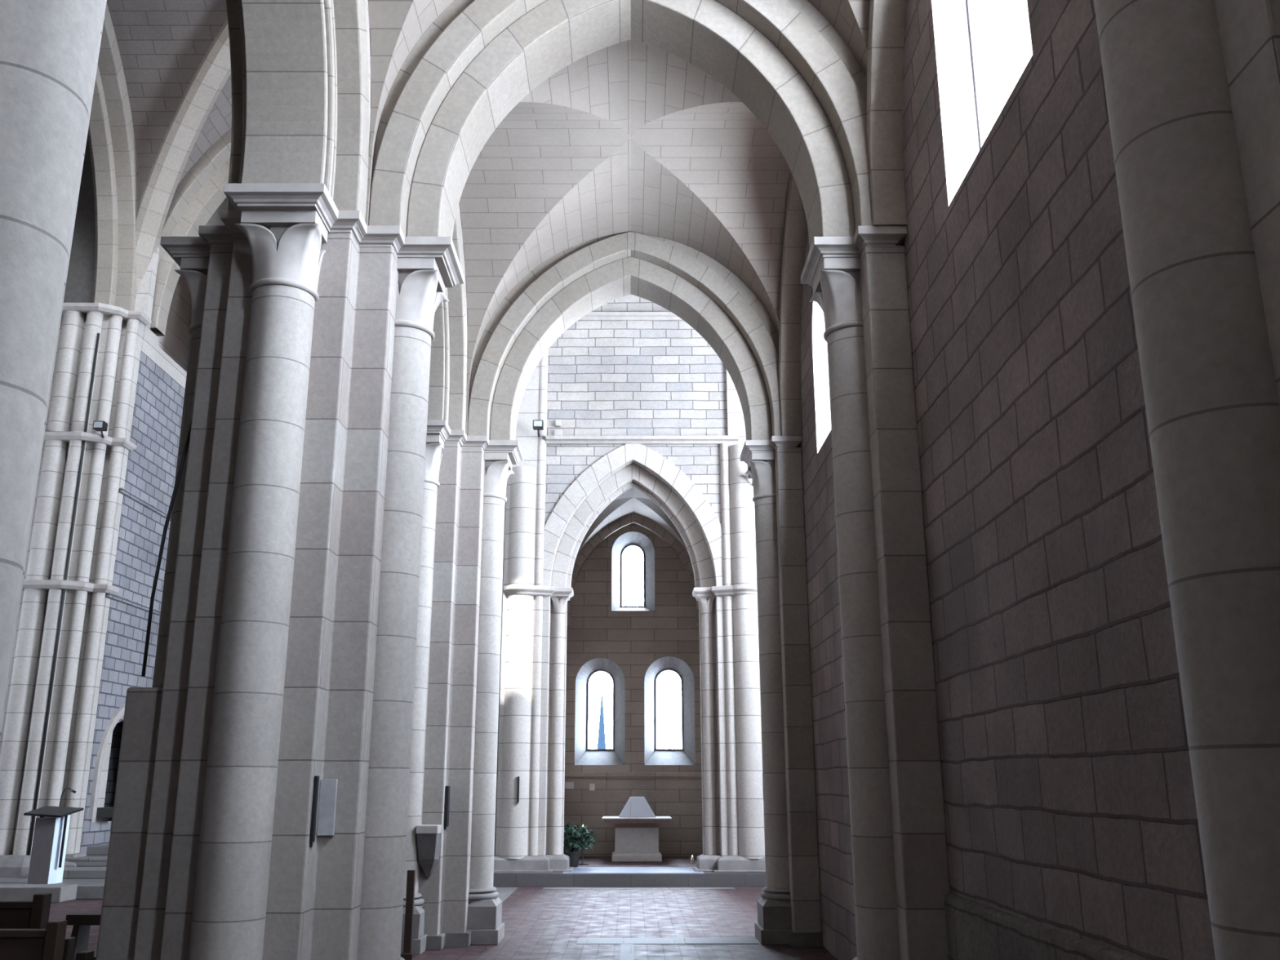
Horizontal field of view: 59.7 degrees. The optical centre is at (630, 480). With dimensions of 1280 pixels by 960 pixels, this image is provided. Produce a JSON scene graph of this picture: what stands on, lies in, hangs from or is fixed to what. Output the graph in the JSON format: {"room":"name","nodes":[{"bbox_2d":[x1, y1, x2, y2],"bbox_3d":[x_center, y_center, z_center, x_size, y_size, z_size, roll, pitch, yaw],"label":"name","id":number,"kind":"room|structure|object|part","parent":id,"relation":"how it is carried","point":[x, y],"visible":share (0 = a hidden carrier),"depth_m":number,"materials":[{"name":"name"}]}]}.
{"room":"church","nodes":[
{"label":"church","id":0,"kind":"room"},
{"bbox_2d":[63,135,95,302],"bbox_3d":[-11.700,-0.869,19.993,5.000,15.300,0.250,0,-15,0],"label":"wall","id":1,"kind":"structure","parent":0,"point":[79,286],"depth_m":20.80,"materials":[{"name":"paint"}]},
{"bbox_2d":[87,127,97,302],"bbox_3d":[-9.575,-6.302,18.093,0.250,5.600,6.250,0,-15,0],"label":"wall","id":2,"kind":"structure","parent":0,"point":[88,133],"depth_m":20.14,"materials":[{"name":"stone"}]},
{"bbox_2d":[79,197,226,854],"bbox_3d":[-9.095,0.018,23.083,0.750,15.200,7.420,0,-15,0],"label":"wall","id":3,"kind":"structure","parent":0,"point":[151,467],"depth_m":20.09,"materials":[{"name":"stone"}]},
{"bbox_2d":[88,703,125,819],"bbox_3d":[-8.700,4.775,19.012,0.080,1.891,1.760,0,-15,0],"label":"arch","id":4,"kind":"object","parent":3,"relation":"attached to","point":[119,713],"visible":0.43,"depth_m":18.21,"materials":[{"name":"stone"}]},
{"bbox_2d":[106,591,160,615],"bbox_3d":[-8.705,2.895,22.213,0.070,0.090,7.600,0,-15,0],"label":"trim","id":5,"kind":"structure","parent":3,"relation":"attached to","point":[110,595],"depth_m":19.34,"materials":[{"name":"stone"}]},
{"bbox_2d":[119,487,171,520],"bbox_3d":[-8.705,1.157,22.682,0.070,0.090,7.600,0,-15,0],"label":"trim","id":6,"kind":"structure","parent":3,"relation":"attached to","point":[122,491],"depth_m":19.82,"materials":[{"name":"stone"}]},
{"bbox_2d":[106,0,231,197],"bbox_3d":[-5.875,-6.060,18.028,7.550,5.100,6.850,0,-15,0],"label":"ceiling","id":7,"kind":"structure","parent":0,"point":[162,44],"depth_m":19.59,"materials":[{"name":"stone"}]},
{"bbox_2d":[135,18,231,293],"bbox_3d":[-5.875,-6.060,18.028,7.076,5.100,6.376,0,-15,0],"label":"arch","id":8,"kind":"object","parent":7,"relation":"attached to","point":[214,70],"visible":0.29,"depth_m":19.98,"materials":[{"name":"stone"}]},
{"bbox_2d":[229,0,466,443],"bbox_3d":[-2.304,-7.024,7.075,0.880,9.950,15.200,0,-15,0],"label":"wall","id":9,"kind":"structure","parent":0,"point":[366,1],"depth_m":7.95,"materials":[{"name":"stone"}]},
{"bbox_2d":[48,886,837,959],"bbox_3d":[-3.800,4.792,11.239,20.400,0.206,29.800,0,-15,0],"label":"floor","id":10,"kind":"structure","parent":0,"point":[541,922],"depth_m":12.72,"materials":[{"name":"ceramic"}]},
{"bbox_2d":[0,893,75,959],"bbox_3d":[-4.810,3.063,6.983,2.400,0.925,0.500,0,-15,0],"label":"pew","id":11,"kind":"object","parent":10,"relation":"on","point":[34,914],"visible":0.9,"depth_m":6.86,"materials":[{"name":"brown wood"}]},
{"bbox_3d":[-4.830,2.985,6.797,2.360,0.740,0.040,0,-15,0],"label":"backrest","id":12,"kind":"part","parent":11,"relation":"part of","materials":[{"name":"brown wood"}]},
{"bbox_3d":[-4.825,2.628,6.893,2.370,0.040,0.070,0,-15,0],"label":"rail","id":13,"kind":"part","parent":11,"relation":"part of","materials":[{"name":"brown wood"}]},
{"bbox_3d":[-3.645,3.011,6.790,0.070,0.925,0.100,0,-15,0],"label":"post","id":14,"kind":"part","parent":11,"relation":"part of","materials":[{"name":"brown wood"}]},
{"bbox_3d":[-3.643,3.221,6.982,0.065,0.620,0.400,0,-15,0],"label":"panel","id":15,"kind":"part","parent":11,"relation":"part of","materials":[{"name":"brown wood"}]},
{"bbox_2d":[0,884,78,902],"bbox_3d":[-8.525,5.710,15.394,1.550,0.200,0.500,0,-15,0],"label":"platform","id":16,"kind":"object","parent":10,"relation":"on","point":[8,892],"visible":0.95,"depth_m":15.17,"materials":[{"name":"stone"}]},
{"bbox_2d":[0,920,94,959],"bbox_3d":[-4.410,2.951,6.392,2.400,0.835,0.500,0,-15,0],"label":"pew","id":17,"kind":"object","parent":10,"relation":"on","point":[48,944],"visible":1,"depth_m":6.25,"materials":[{"name":"brown wood"}]},
{"bbox_3d":[-4.430,2.872,6.206,2.360,0.650,0.040,0,-15,0],"label":"backrest","id":18,"kind":"part","parent":17,"relation":"part of","materials":[{"name":"brown wood"}]},
{"bbox_3d":[-4.425,2.558,6.291,2.370,0.040,0.070,0,-15,0],"label":"rail","id":19,"kind":"part","parent":17,"relation":"part of","materials":[{"name":"brown wood"}]},
{"bbox_3d":[-3.245,2.898,6.199,0.070,0.835,0.100,0,-15,0],"label":"post","id":20,"kind":"part","parent":17,"relation":"part of","materials":[{"name":"brown wood"}]},
{"bbox_3d":[-3.243,3.065,6.402,0.065,0.620,0.400,0,-15,0],"label":"panel","id":21,"kind":"part","parent":17,"relation":"part of","materials":[{"name":"brown wood"}]},
{"bbox_2d":[0,0,106,741],"bbox_3d":[-2.304,-0.345,2.807,1.931,5.330,1.967,-14,-21,42],"label":"pier","id":22,"kind":"object","parent":10,"relation":"on","point":[50,49],"visible":1,"depth_m":2.81,"materials":[{"name":"stone"}]},
{"bbox_2d":[0,844,109,899],"bbox_3d":[-7.343,6.812,20.205,8.315,0.580,9.465,0,-15,0],"label":"steps","id":23,"kind":"structure","parent":10,"relation":"on","point":[90,872],"depth_m":16.64,"materials":[{"name":"grey stone"}]},
{"bbox_2d":[23,787,84,884],"bbox_3d":[-8.247,5.069,15.893,0.624,1.318,0.611,0,-15,0],"label":"lectern","id":24,"kind":"object","parent":23,"relation":"on","point":[47,859],"visible":1,"depth_m":15.90,"materials":[{"name":"beige stone"}]},
{"bbox_3d":[-8.385,5.314,15.998,0.290,0.900,0.280,0,-15,0],"label":"panel","id":25,"kind":"part","parent":24,"relation":"part of","materials":[{"name":"beige stone"}]},
{"bbox_3d":[-8.205,5.300,16.003,0.070,0.930,0.278,0,-15,0],"label":"panel","id":26,"kind":"part","parent":24,"relation":"part of","materials":[{"name":"glass"}]},
{"bbox_2d":[0,302,159,877],"bbox_3d":[-9.425,1.721,18.729,1.690,9.640,1.440,0,-15,0],"label":"pier","id":27,"kind":"object","parent":10,"relation":"on","point":[66,763],"visible":0.64,"depth_m":18.36,"materials":[{"name":"stone"}]},
{"bbox_2d":[27,333,99,855],"bbox_3d":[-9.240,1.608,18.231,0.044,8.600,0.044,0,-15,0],"label":"colonnette","id":28,"kind":"object","parent":27,"relation":"on","point":[98,334],"visible":1,"depth_m":18.09,"materials":[{"name":"white stone"}]},
{"bbox_2d":[92,421,107,438],"bbox_3d":[-8.950,-0.847,18.850,0.180,0.237,0.285,0,-15,0],"label":"spotlight","id":29,"kind":"object","parent":27,"relation":"attached to","point":[101,426],"visible":1,"depth_m":18.73,"materials":[{"name":"black metal"}]},
{"bbox_2d":[96,807,113,817],"bbox_3d":[-8.580,5.474,18.358,0.280,0.160,0.400,0,-15,0],"label":"box","id":30,"kind":"object","parent":27,"relation":"attached to","point":[102,812],"visible":0.58,"depth_m":18.16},
{"bbox_2d":[88,2,140,311],"bbox_3d":[-9.250,-6.096,18.038,0.600,5.175,5.990,0,-15,0],"label":"arch","id":31,"kind":"object","parent":27,"relation":"on","point":[111,128],"visible":0.68,"depth_m":19.90,"materials":[{"name":"stone"}]},
{"bbox_2d":[150,128,231,336],"bbox_3d":[-5.875,-5.302,21.101,6.810,5.237,0.720,0,-15,0],"label":"arch","id":32,"kind":"object","parent":27,"relation":"on","point":[200,193],"visible":0.23,"depth_m":20.91,"materials":[{"name":"stone"}]},
{"bbox_2d":[65,911,101,959],"bbox_3d":[-4.140,3.865,9.211,0.980,0.540,0.300,0,-15,0],"label":"bench","id":33,"kind":"object","parent":10,"relation":"on","point":[82,921],"visible":0.3,"depth_m":9.15,"materials":[{"name":"brown wood"}]},
{"bbox_3d":[-4.580,3.903,9.201,0.100,0.460,0.260,0,-15,0],"label":"leg","id":34,"kind":"part","parent":33,"relation":"part of","materials":[{"name":"brown wood"}]},
{"bbox_3d":[-4.140,3.643,9.271,0.980,0.080,0.300,0,-15,0],"label":"seat","id":35,"kind":"part","parent":33,"relation":"part of","materials":[{"name":"brown wood"}]},
{"bbox_2d":[95,183,464,959],"bbox_3d":[-2.304,0.929,7.528,1.931,5.330,1.967,-14,-21,42],"label":"pier","id":36,"kind":"object","parent":10,"relation":"on","point":[285,658],"visible":1,"depth_m":7.04,"materials":[{"name":"stone"}]},
{"bbox_2d":[141,420,191,676],"bbox_3d":[-3.059,-0.030,7.464,0.214,2.651,0.094,-4,-16,16],"label":"cable","id":37,"kind":"object","parent":36,"relation":"hanging from","point":[182,462],"visible":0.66,"depth_m":7.30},
{"bbox_2d":[225,0,368,220],"bbox_3d":[-2.304,-3.589,6.215,0.900,2.709,4.290,0,-15,0],"label":"arch","id":38,"kind":"object","parent":36,"relation":"on","point":[300,79],"visible":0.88,"depth_m":7.44,"materials":[{"name":"stone"}]},
{"bbox_2d":[310,775,337,847],"bbox_3d":[-1.852,1.998,6.727,0.100,0.410,0.170,0,-15,0],"label":"loudspeaker","id":39,"kind":"object","parent":36,"relation":"attached to","point":[328,788],"visible":1,"depth_m":6.77,"materials":[{"name":"black metal"}]},
{"bbox_3d":[-1.852,1.997,6.802,0.100,0.330,0.025,0,-15,0],"label":"plate","id":40,"kind":"part","parent":39,"relation":"part of","materials":[{"name":"grey paint"}]},
{"bbox_2d":[368,0,893,248],"bbox_3d":[0.000,-2.953,8.576,4.000,2.712,0.900,0,-15,0],"label":"arch","id":41,"kind":"object","parent":36,"relation":"on","point":[477,60],"visible":0.91,"depth_m":8.27,"materials":[{"name":"stone"}]},
{"bbox_2d":[400,870,415,959],"bbox_3d":[-2.085,4.088,10.497,0.120,0.780,0.160,0,-15,0],"label":"wooden screen","id":42,"kind":"object","parent":10,"relation":"on","point":[406,954],"visible":0.88,"depth_m":10.47,"materials":[{"name":"brown wood"}]},
{"bbox_2d":[400,419,523,955],"bbox_3d":[-2.304,2.204,12.249,1.931,5.330,1.967,-14,-21,42],"label":"pier","id":43,"kind":"object","parent":10,"relation":"on","point":[455,714],"visible":0.6,"depth_m":11.78,"materials":[{"name":"stone"}]},
{"bbox_2d":[415,824,441,876],"bbox_3d":[-2.020,3.690,11.088,0.220,0.495,0.234,0,-15,0],"label":"holy water font","id":44,"kind":"object","parent":43,"relation":"attached to","point":[428,835],"visible":1,"depth_m":11.03,"materials":[{"name":"stone"}]},
{"bbox_2d":[427,208,466,431],"bbox_3d":[-2.304,-2.314,10.936,0.900,2.709,4.290,0,-15,0],"label":"arch","id":45,"kind":"object","parent":43,"relation":"on","point":[447,389],"visible":0.12,"depth_m":12.27,"materials":[{"name":"stone"}]},
{"bbox_2d":[444,786,450,829],"bbox_3d":[-1.885,3.360,11.429,0.035,0.430,0.100,0,-15,0],"label":"loudspeaker","id":46,"kind":"object","parent":43,"relation":"attached to","point":[447,788],"visible":1,"depth_m":11.40,"materials":[{"name":"black metal"}]},
{"bbox_2d":[466,231,794,439],"bbox_3d":[0.000,-1.678,13.297,4.000,2.712,0.900,0,-15,0],"label":"arch","id":47,"kind":"object","parent":43,"relation":"on","point":[583,277],"visible":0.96,"depth_m":13.04,"materials":[{"name":"stone"}]},
{"bbox_2d":[493,349,573,872],"bbox_3d":[-1.950,-0.734,19.915,2.020,15.000,0.850,0,-15,0],"label":"pier","id":48,"kind":"object","parent":10,"relation":"on","point":[530,833],"visible":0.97,"depth_m":18.64,"materials":[{"name":"stone"}]},
{"bbox_2d":[493,502,506,856],"bbox_3d":[-2.175,2.947,18.491,0.050,6.250,0.050,0,-15,0],"label":"cable conduit","id":49,"kind":"object","parent":48,"relation":"attached to","point":[505,502],"visible":0.19,"depth_m":18.37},
{"bbox_2d":[516,776,519,804],"bbox_3d":[-1.815,5.010,18.001,0.030,0.430,0.050,0,-15,0],"label":"loudspeaker","id":50,"kind":"object","parent":48,"relation":"attached to","point":[518,777],"visible":1,"depth_m":17.98,"materials":[{"name":"black metal"}]},
{"bbox_2d":[533,419,543,437],"bbox_3d":[-1.620,-0.902,19.569,0.180,0.237,0.285,0,-15,0],"label":"spotlight","id":51,"kind":"object","parent":48,"relation":"attached to","point":[538,424],"visible":1,"depth_m":19.45,"materials":[{"name":"black metal"}]},
{"bbox_2d":[542,444,723,587],"bbox_3d":[0.040,0.640,19.627,3.480,2.636,0.490,0,-15,0],"label":"arch","id":52,"kind":"object","parent":48,"relation":"on","point":[628,466],"visible":0.93,"depth_m":19.55,"materials":[{"name":"stone"}]},
{"bbox_2d":[493,866,765,886],"bbox_3d":[0.000,6.433,18.047,5.200,0.227,1.200,0,-15,0],"label":"step","id":53,"kind":"structure","parent":10,"relation":"on","point":[579,876],"depth_m":17.48,"materials":[{"name":"grey stone"}]},
{"bbox_2d":[692,368,765,872],"bbox_3d":[2.030,-0.734,19.915,2.020,15.000,0.850,0,-15,0],"label":"pier","id":54,"kind":"object","parent":10,"relation":"on","point":[733,811],"visible":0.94,"depth_m":18.60,"materials":[{"name":"stone"}]},
{"bbox_2d":[740,435,822,946],"bbox_3d":[1.630,2.204,12.249,0.660,5.330,0.970,0,-15,0],"label":"wall pier","id":55,"kind":"object","parent":10,"relation":"on","point":[788,906],"visible":1,"depth_m":11.91,"materials":[{"name":"stone"}]},
{"bbox_2d":[800,226,950,959],"bbox_3d":[1.630,0.929,7.528,0.660,5.330,0.970,0,-15,0],"label":"wall pier","id":56,"kind":"object","parent":10,"relation":"on","point":[859,283],"visible":1,"depth_m":7.26,"materials":[{"name":"stone"}]},
{"bbox_2d":[1093,0,1279,959],"bbox_3d":[1.630,-0.280,3.048,0.660,5.330,0.970,0,-15,0],"label":"wall pier","id":57,"kind":"object","parent":10,"relation":"on","point":[1192,86],"visible":1,"depth_m":2.88,"materials":[{"name":"stone"}]},
{"bbox_2d":[458,39,802,435],"bbox_3d":[0.040,-2.236,10.915,3.820,2.547,4.110,0,-15,0],"label":"ceiling","id":58,"kind":"structure","parent":0,"point":[630,135],"depth_m":11.82,"materials":[{"name":"stone"}]},
{"bbox_2d":[575,487,688,559],"bbox_3d":[0.060,1.452,21.329,3.000,2.314,3.200,0,-15,0],"label":"ceiling","id":59,"kind":"structure","parent":0,"point":[633,500],"depth_m":22.22,"materials":[{"name":"stone"}]},
{"bbox_2d":[564,524,702,856],"bbox_3d":[0.050,3.454,22.384,3.500,7.800,0.020,0,-15,0],"label":"wall","id":60,"kind":"structure","parent":0,"point":[633,640],"depth_m":22.27,"materials":[{"name":"stone"}]},
{"bbox_2d":[564,782,573,788],"bbox_3d":[-1.195,5.946,21.695,0.170,0.130,0.030,0,-15,0],"label":"wall plaque","id":61,"kind":"object","parent":60,"relation":"attached to","point":[567,784],"visible":1,"depth_m":21.68,"materials":[{"name":"stone"}]},
{"bbox_2d":[589,783,595,790],"bbox_3d":[-0.750,5.974,21.687,0.100,0.130,0.030,0,-15,0],"label":"wall plaque","id":62,"kind":"object","parent":60,"relation":"attached to","point":[592,786],"visible":1,"depth_m":21.67,"materials":[{"name":"stone"}]},
{"bbox_2d":[574,657,625,764],"bbox_3d":[-0.608,4.618,22.245,0.985,2.080,0.360,0,-15,0],"label":"window","id":63,"kind":"structure","parent":60,"relation":"in","point":[583,756],"depth_m":22.21,"materials":[{"name":"paint"}]},
{"bbox_3d":[-0.605,4.621,22.410,0.540,1.580,0.040,0,-15,0],"label":"frame","id":64,"kind":"part","parent":63,"relation":"part of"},
{"bbox_2d":[611,531,654,610],"bbox_3d":[0.050,1.905,22.978,0.880,1.640,0.360,0,-15,0],"label":"window","id":65,"kind":"structure","parent":60,"relation":"in","point":[638,540],"depth_m":22.99,"materials":[{"name":"paint"}]},
{"bbox_3d":[0.045,1.986,23.122,0.490,1.320,0.040,0,-15,0],"label":"frame","id":66,"kind":"part","parent":65,"relation":"part of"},
{"bbox_2d":[566,513,699,626],"bbox_3d":[0.060,1.813,22.723,2.940,2.346,0.180,0,-15,0],"label":"rib","id":67,"kind":"object","parent":60,"relation":"attached to","point":[633,518],"visible":0.74,"depth_m":22.78,"materials":[{"name":"stone"}]},
{"bbox_2d":[564,772,702,777],"bbox_3d":[0.060,5.753,21.732,2.960,0.100,0.080,0,-15,0],"label":"trim","id":68,"kind":"structure","parent":60,"relation":"attached to","point":[567,775],"depth_m":21.69,"materials":[{"name":"stone"}]},
{"bbox_2d":[644,656,695,764],"bbox_3d":[0.767,4.604,22.249,0.995,2.110,0.360,0,-15,0],"label":"window","id":69,"kind":"structure","parent":60,"relation":"in","point":[686,755],"depth_m":22.23,"materials":[{"name":"paint"}]},
{"bbox_3d":[0.767,4.612,22.413,0.555,1.600,0.040,0,-15,0],"label":"frame","id":70,"kind":"part","parent":69,"relation":"part of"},
{"bbox_2d":[364,0,906,226],"bbox_3d":[0.040,-3.510,6.194,3.820,2.547,4.110,0,-15,0],"label":"ceiling","id":71,"kind":"structure","parent":0,"point":[395,26],"depth_m":7.98,"materials":[{"name":"stone"}]},
{"bbox_2d":[544,293,727,525],"bbox_3d":[1.775,-0.827,19.955,9.050,15.200,0.300,0,-15,0],"label":"wall","id":72,"kind":"structure","parent":0,"point":[606,378],"depth_m":19.99,"materials":[{"name":"white brick"}]},
{"bbox_2d":[554,419,562,435],"bbox_3d":[-1.290,-0.920,19.804,0.140,0.300,0.080,0,-15,0],"label":"carved corbel","id":73,"kind":"object","parent":72,"relation":"attached to","point":[557,422],"visible":1,"depth_m":19.77,"materials":[{"name":"stone"}]},
{"bbox_2d":[577,311,683,320],"bbox_3d":[1.700,-2.986,20.321,8.600,0.120,0.120,0,-15,0],"label":"trim","id":74,"kind":"structure","parent":72,"relation":"attached to","point":[592,316],"depth_m":20.30,"materials":[{"name":"stone"}]},
{"bbox_2d":[545,435,738,444],"bbox_3d":[0.200,-0.708,19.706,3.400,0.120,0.120,0,-15,0],"label":"trim","id":75,"kind":"structure","parent":72,"relation":"attached to","point":[549,439],"depth_m":19.66,"materials":[{"name":"stone"}]},
{"bbox_2d":[577,856,697,866],"bbox_3d":[0.075,6.919,19.832,3.350,0.220,3.300,0,-15,0],"label":"floor","id":76,"kind":"structure","parent":0,"point":[593,861],"depth_m":19.62,"materials":[{"name":"stone"}]},
{"bbox_2d":[563,822,596,866],"bbox_3d":[-1.002,6.157,18.802,0.859,0.713,0.628,0,-15,0],"label":"potted plant","id":77,"kind":"object","parent":76,"relation":"on","point":[571,838],"visible":0.76,"depth_m":18.68,"materials":[{"name":"green plant"}]},
{"bbox_3d":[-1.000,6.379,18.735,0.320,0.250,0.320,0,-15,0],"label":"pot","id":78,"kind":"part","parent":77,"relation":"part of","materials":[{"name":"grey ceramic"}]},
{"bbox_2d":[577,824,588,865],"bbox_3d":[-0.830,6.319,19.321,0.200,0.670,0.200,0,-15,0],"label":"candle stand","id":79,"kind":"object","parent":76,"relation":"on","point":[582,863],"visible":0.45,"depth_m":19.22,"materials":[{"name":"black metal"}]},
{"bbox_2d":[601,816,671,862],"bbox_3d":[0.110,6.578,20.442,1.260,0.755,1.070,0,-15,0],"label":"altar","id":80,"kind":"object","parent":76,"relation":"on","point":[636,838],"visible":0.98,"depth_m":20.12,"materials":[{"name":"stone"}]},
{"bbox_3d":[0.110,6.308,20.515,1.190,0.155,1.000,0,-15,0],"label":"cornice","id":81,"kind":"part","parent":80,"relation":"part of","materials":[{"name":"stone"}]},
{"bbox_2d":[618,796,655,817],"bbox_3d":[0.120,6.053,20.635,0.687,0.360,0.480,0,-15,0],"label":"tabernacle","id":82,"kind":"object","parent":80,"relation":"on","point":[635,806],"visible":1,"depth_m":20.44,"materials":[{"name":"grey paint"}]},
{"bbox_2d":[690,855,693,863],"bbox_3d":[1.080,6.649,19.543,0.050,0.150,0.050,0,-15,0],"label":"candle","id":83,"kind":"object","parent":76,"relation":"on","point":[692,857],"visible":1,"depth_m":19.52,"materials":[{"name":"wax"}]},
{"bbox_2d":[799,0,1215,959],"bbox_3d":[2.080,-1.451,5.752,0.320,9.000,15.550,0,-15,0],"label":"wall","id":84,"kind":"structure","parent":0,"point":[1069,802],"depth_m":5.28,"materials":[{"name":"stone"}]},
{"bbox_2d":[778,172,807,435],"bbox_3d":[1.815,-2.285,10.928,0.250,2.648,4.150,0,-15,0],"label":"rib","id":85,"kind":"object","parent":84,"relation":"attached to","point":[796,224],"visible":0.34,"depth_m":12.49,"materials":[{"name":"stone"}]},
{"bbox_2d":[812,301,831,453],"bbox_3d":[2.080,-1.480,10.861,0.320,2.020,1.800,0,-15,0],"label":"window","id":86,"kind":"structure","parent":84,"relation":"in","point":[823,419],"depth_m":11.68,"materials":[{"name":"glass"}]},
{"bbox_2d":[866,0,906,226],"bbox_3d":[1.815,-3.527,6.328,0.250,2.650,3.900,0,-15,0],"label":"rib","id":87,"kind":"object","parent":84,"relation":"attached to","point":[886,26],"visible":0.91,"depth_m":7.84,"materials":[{"name":"stone"}]},
{"bbox_2d":[931,0,993,205],"bbox_3d":[2.080,-3.194,6.394,0.320,2.800,1.460,0,-15,0],"label":"window","id":88,"kind":"structure","parent":84,"relation":"in","point":[962,61],"depth_m":6.95,"materials":[{"name":"glass"}]},
{"bbox_3d":[2.160,-3.194,6.394,0.040,2.800,1.460,0,-15,0],"label":"frame","id":89,"kind":"part","parent":88,"relation":"part of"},
{"bbox_2d":[944,893,1140,959],"bbox_3d":[1.920,2.414,4.626,0.100,0.950,3.990,0,-15,0],"label":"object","id":90,"kind":"structure","parent":84,"relation":"attached to","point":[975,931],"depth_m":5.59,"materials":[{"name":"grey stone"}]},
{"bbox_2d":[982,0,1032,124],"bbox_3d":[1.800,-5.016,14.509,9.000,9.950,0.400,0,-15,0],"label":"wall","id":91,"kind":"structure","parent":0,"point":[1006,22],"depth_m":14.47,"materials":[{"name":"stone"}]},
{"label":"outside","id":92,"kind":"structure","parent":0,"visible":0},
{"bbox_2d":[596,692,605,749],"bbox_3d":[-1.680,15.610,64.148,1.000,6.700,1.000,0,-15,0],"label":"spire","id":93,"kind":"object","parent":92,"point":[601,740],"visible":0.38,"depth_m":64.27,"materials":[{"name":"blue stone"}]}
]}

